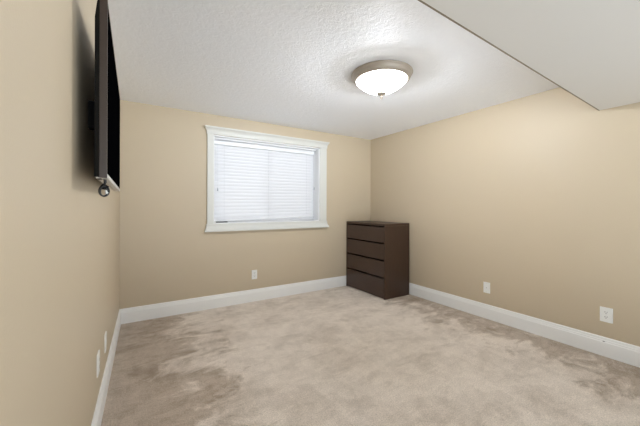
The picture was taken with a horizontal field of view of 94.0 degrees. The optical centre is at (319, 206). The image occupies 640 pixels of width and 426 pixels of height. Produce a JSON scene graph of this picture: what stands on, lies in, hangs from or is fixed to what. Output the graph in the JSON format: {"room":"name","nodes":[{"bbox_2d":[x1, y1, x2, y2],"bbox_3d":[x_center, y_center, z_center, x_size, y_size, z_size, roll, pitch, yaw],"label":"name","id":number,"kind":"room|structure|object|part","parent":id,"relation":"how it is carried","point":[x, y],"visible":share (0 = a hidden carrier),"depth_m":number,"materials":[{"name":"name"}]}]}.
{"room":"bedroom","nodes":[
{"label":"bedroom","id":0,"kind":"room"},
{"bbox_2d":[0,0,119,425],"bbox_3d":[-0.978,0.059,1.086,0.141,2.428,4.673,0,0,-31],"label":"wall","id":1,"kind":"structure","parent":0,"point":[60,238],"depth_m":0.83,"materials":[{"name":"beige paint"}]},
{"bbox_2d":[97,350,99,377],"bbox_3d":[-1.230,0.870,1.656,0.008,0.120,0.080,0,0,-31],"label":"wall plate","id":2,"kind":"object","parent":1,"relation":"attached to","point":[98,353],"visible":1,"depth_m":1.64,"materials":[{"name":"white plastic"}]},
{"bbox_2d":[88,0,119,190],"bbox_3d":[-1.166,-0.446,1.623,0.090,0.676,1.230,0,0,-32],"label":"television","id":3,"kind":"object","parent":1,"relation":"attached to","point":[104,112],"visible":1,"depth_m":1.12,"materials":[{"name":"black plastic"}]},
{"bbox_2d":[98,179,109,196],"bbox_3d":[-0.863,-0.074,1.191,0.038,0.072,0.026,0,0,-32],"label":"coiled cable","id":4,"kind":"object","parent":3,"relation":"hanging from","point":[103,186],"visible":1,"depth_m":1.19,"materials":[{"name":"black plastic"}]},
{"bbox_2d":[104,331,106,352],"bbox_3d":[-1.413,0.891,1.967,0.009,0.117,0.072,0,0,-31],"label":"wall plate","id":5,"kind":"object","parent":1,"relation":"attached to","point":[105,335],"visible":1,"depth_m":1.94,"materials":[{"name":"white plastic"}]},
{"bbox_2d":[91,310,120,425],"bbox_3d":[-0.898,1.145,1.097,0.016,0.156,4.608,0,0,-30],"label":"baseboard","id":6,"kind":"structure","parent":1,"relation":"attached to","point":[99,409],"depth_m":1.92,"materials":[{"name":"white paint"}]},
{"bbox_2d":[119,100,370,309],"bbox_3d":[-0.803,0.059,4.029,4.106,2.428,0.240,0,0,-32],"label":"wall","id":7,"kind":"structure","parent":0,"point":[166,254],"depth_m":3.48,"materials":[{"name":"beige paint"}]},
{"bbox_2d":[120,275,345,323],"bbox_3d":[-0.622,1.146,3.995,3.429,0.156,0.015,0,0,-32],"label":"baseboard","id":8,"kind":"structure","parent":7,"relation":"attached to","point":[152,311],"depth_m":3.63,"materials":[{"name":"white paint"}]},
{"bbox_2d":[252,270,256,278],"bbox_3d":[-0.847,0.878,3.857,0.072,0.117,0.008,0,0,-32],"label":"power outlet","id":9,"kind":"object","parent":7,"relation":"attached to","point":[254,272],"visible":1,"depth_m":3.85,"materials":[{"name":"white plastic"}]},
{"bbox_2d":[204,125,329,231],"bbox_3d":[-0.673,-0.327,4.068,1.750,1.257,0.270,0,0,-32],"label":"window","id":10,"kind":"structure","parent":7,"relation":"in","point":[320,155],"depth_m":3.97,"materials":[{"name":"white paint"}]},
{"bbox_3d":[-1.308,-0.331,3.560,0.074,1.074,0.020,0,0,-32],"label":"casing","id":11,"kind":"part","parent":10,"relation":"part of","materials":[{"name":"white paint"}]},
{"bbox_3d":[-0.747,-0.325,4.146,1.476,1.049,0.060,0,0,-32],"label":"frame","id":12,"kind":"part","parent":10,"relation":"part of","materials":[{"name":"white plastic"}]},
{"bbox_2d":[214,137,315,221],"bbox_3d":[-0.705,-0.309,4.072,1.456,1.079,0.090,0,0,-32],"label":"window blind","id":13,"kind":"object","parent":10,"relation":"attached to","point":[253,183],"visible":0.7,"depth_m":4.04,"materials":[{"name":"white plastic"}]},
{"bbox_3d":[-0.717,0.160,4.089,1.438,0.064,0.046,0,0,-32],"label":"rail","id":14,"kind":"part","parent":13,"relation":"part of","materials":[{"name":"white plastic"}]},
{"bbox_3d":[-0.702,-0.313,4.068,0.003,0.947,0.004,0,0,-32],"label":"ladder cord","id":15,"kind":"part","parent":13,"relation":"part of","materials":[{"name":"white fabric"}]},
{"bbox_3d":[-0.613,-0.910,3.975,1.750,0.089,0.050,0,0,-32],"label":"head casing","id":16,"kind":"part","parent":10,"relation":"part of","materials":[{"name":"white paint"}]},
{"bbox_3d":[0.045,-0.327,4.405,0.116,1.074,0.020,0,0,-32],"label":"casing","id":17,"kind":"part","parent":10,"relation":"part of","materials":[{"name":"white paint"}]},
{"bbox_2d":[108,0,558,139],"bbox_3d":[0.047,-1.162,2.675,4.106,0.120,3.393,0,0,-32],"label":"ceiling","id":18,"kind":"structure","parent":0,"point":[289,63],"depth_m":2.25,"materials":[{"name":"white paint"}]},
{"bbox_2d":[351,60,412,99],"bbox_3d":[0.511,-0.993,2.477,0.502,0.215,0.502,0,0,-32],"label":"ceiling lamp","id":19,"kind":"object","parent":18,"relation":"attached to","point":[380,77],"visible":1,"depth_m":2.34,"materials":[{"name":"white glass"}]},
{"bbox_3d":[0.511,-0.997,2.477,0.412,0.104,0.412,0,0,-32],"label":"lamp shade","id":20,"kind":"part","parent":19,"relation":"part of","materials":[{"name":"white glass"}]},
{"bbox_2d":[418,0,639,110],"bbox_3d":[1.239,-1.003,0.765,3.906,0.390,1.789,0,0,-32],"label":"soffit","id":21,"kind":"structure","parent":18,"relation":"attached to","point":[590,49],"depth_m":1.42,"materials":[{"name":"white paint"}]},
{"bbox_2d":[101,286,639,425],"bbox_3d":[0.428,1.278,2.052,4.106,0.100,4.823,0,0,-32],"label":"floor","id":22,"kind":"structure","parent":0,"point":[344,355],"depth_m":2.23,"materials":[{"name":"beige carpet"}]},
{"bbox_2d":[346,221,408,299],"bbox_3d":[0.828,0.729,4.396,0.466,1.000,0.835,0,0,-32],"label":"dresser","id":23,"kind":"object","parent":22,"relation":"on","point":[377,252],"visible":1,"depth_m":4.11,"materials":[{"name":"brown wood"}]},
{"bbox_3d":[0.612,0.743,4.742,0.466,0.970,0.018,0,0,-32],"label":"panel","id":24,"kind":"part","parent":23,"relation":"part of","materials":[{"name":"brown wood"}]},
{"bbox_3d":[0.638,1.088,4.278,0.018,0.261,0.795,0,0,-32],"label":"drawer","id":25,"kind":"part","parent":23,"relation":"part of","materials":[{"name":"brown wood"}]},
{"bbox_3d":[0.639,0.831,4.278,0.018,0.208,0.795,0,0,-32],"label":"drawer","id":26,"kind":"part","parent":23,"relation":"part of","materials":[{"name":"brown wood"}]},
{"bbox_3d":[0.640,0.602,4.278,0.018,0.206,0.795,0,0,-32],"label":"drawer","id":27,"kind":"part","parent":23,"relation":"part of","materials":[{"name":"brown wood"}]},
{"bbox_3d":[0.640,0.377,4.278,0.018,0.203,0.795,0,0,-32],"label":"drawer","id":28,"kind":"part","parent":23,"relation":"part of","materials":[{"name":"brown wood"}]},
{"bbox_3d":[0.830,0.244,4.396,0.466,0.030,0.835,0,0,-32],"label":"panel","id":29,"kind":"part","parent":23,"relation":"part of","materials":[{"name":"brown wood"}]},
{"bbox_3d":[1.045,0.745,4.049,0.466,0.970,0.018,0,0,-32],"label":"panel","id":30,"kind":"part","parent":23,"relation":"part of","materials":[{"name":"brown wood"}]},
{"bbox_2d":[371,87,639,346],"bbox_3d":[2.103,0.069,3.007,0.140,2.428,4.673,0,0,-32],"label":"wall","id":31,"kind":"structure","parent":0,"point":[535,198],"depth_m":2.95,"materials":[{"name":"beige paint"}]},
{"bbox_2d":[483,282,489,293],"bbox_3d":[1.837,0.892,3.288,0.009,0.117,0.072,0,0,-32],"label":"jack plate","id":32,"kind":"object","parent":31,"relation":"attached to","point":[486,286],"visible":1,"depth_m":3.29,"materials":[{"name":"white plastic"}]},
{"bbox_2d":[409,283,639,367],"bbox_3d":[2.050,1.155,2.938,0.015,0.156,4.608,0,0,-32],"label":"baseboard","id":33,"kind":"structure","parent":31,"relation":"attached to","point":[620,351],"depth_m":2.84,"materials":[{"name":"white paint"}]},
{"bbox_2d":[600,306,612,323],"bbox_3d":[2.357,0.891,2.456,0.008,0.120,0.080,0,0,-32],"label":"power outlet","id":34,"kind":"object","parent":31,"relation":"attached to","point":[606,314],"visible":1,"depth_m":2.45,"materials":[{"name":"white plastic"}]}
]}

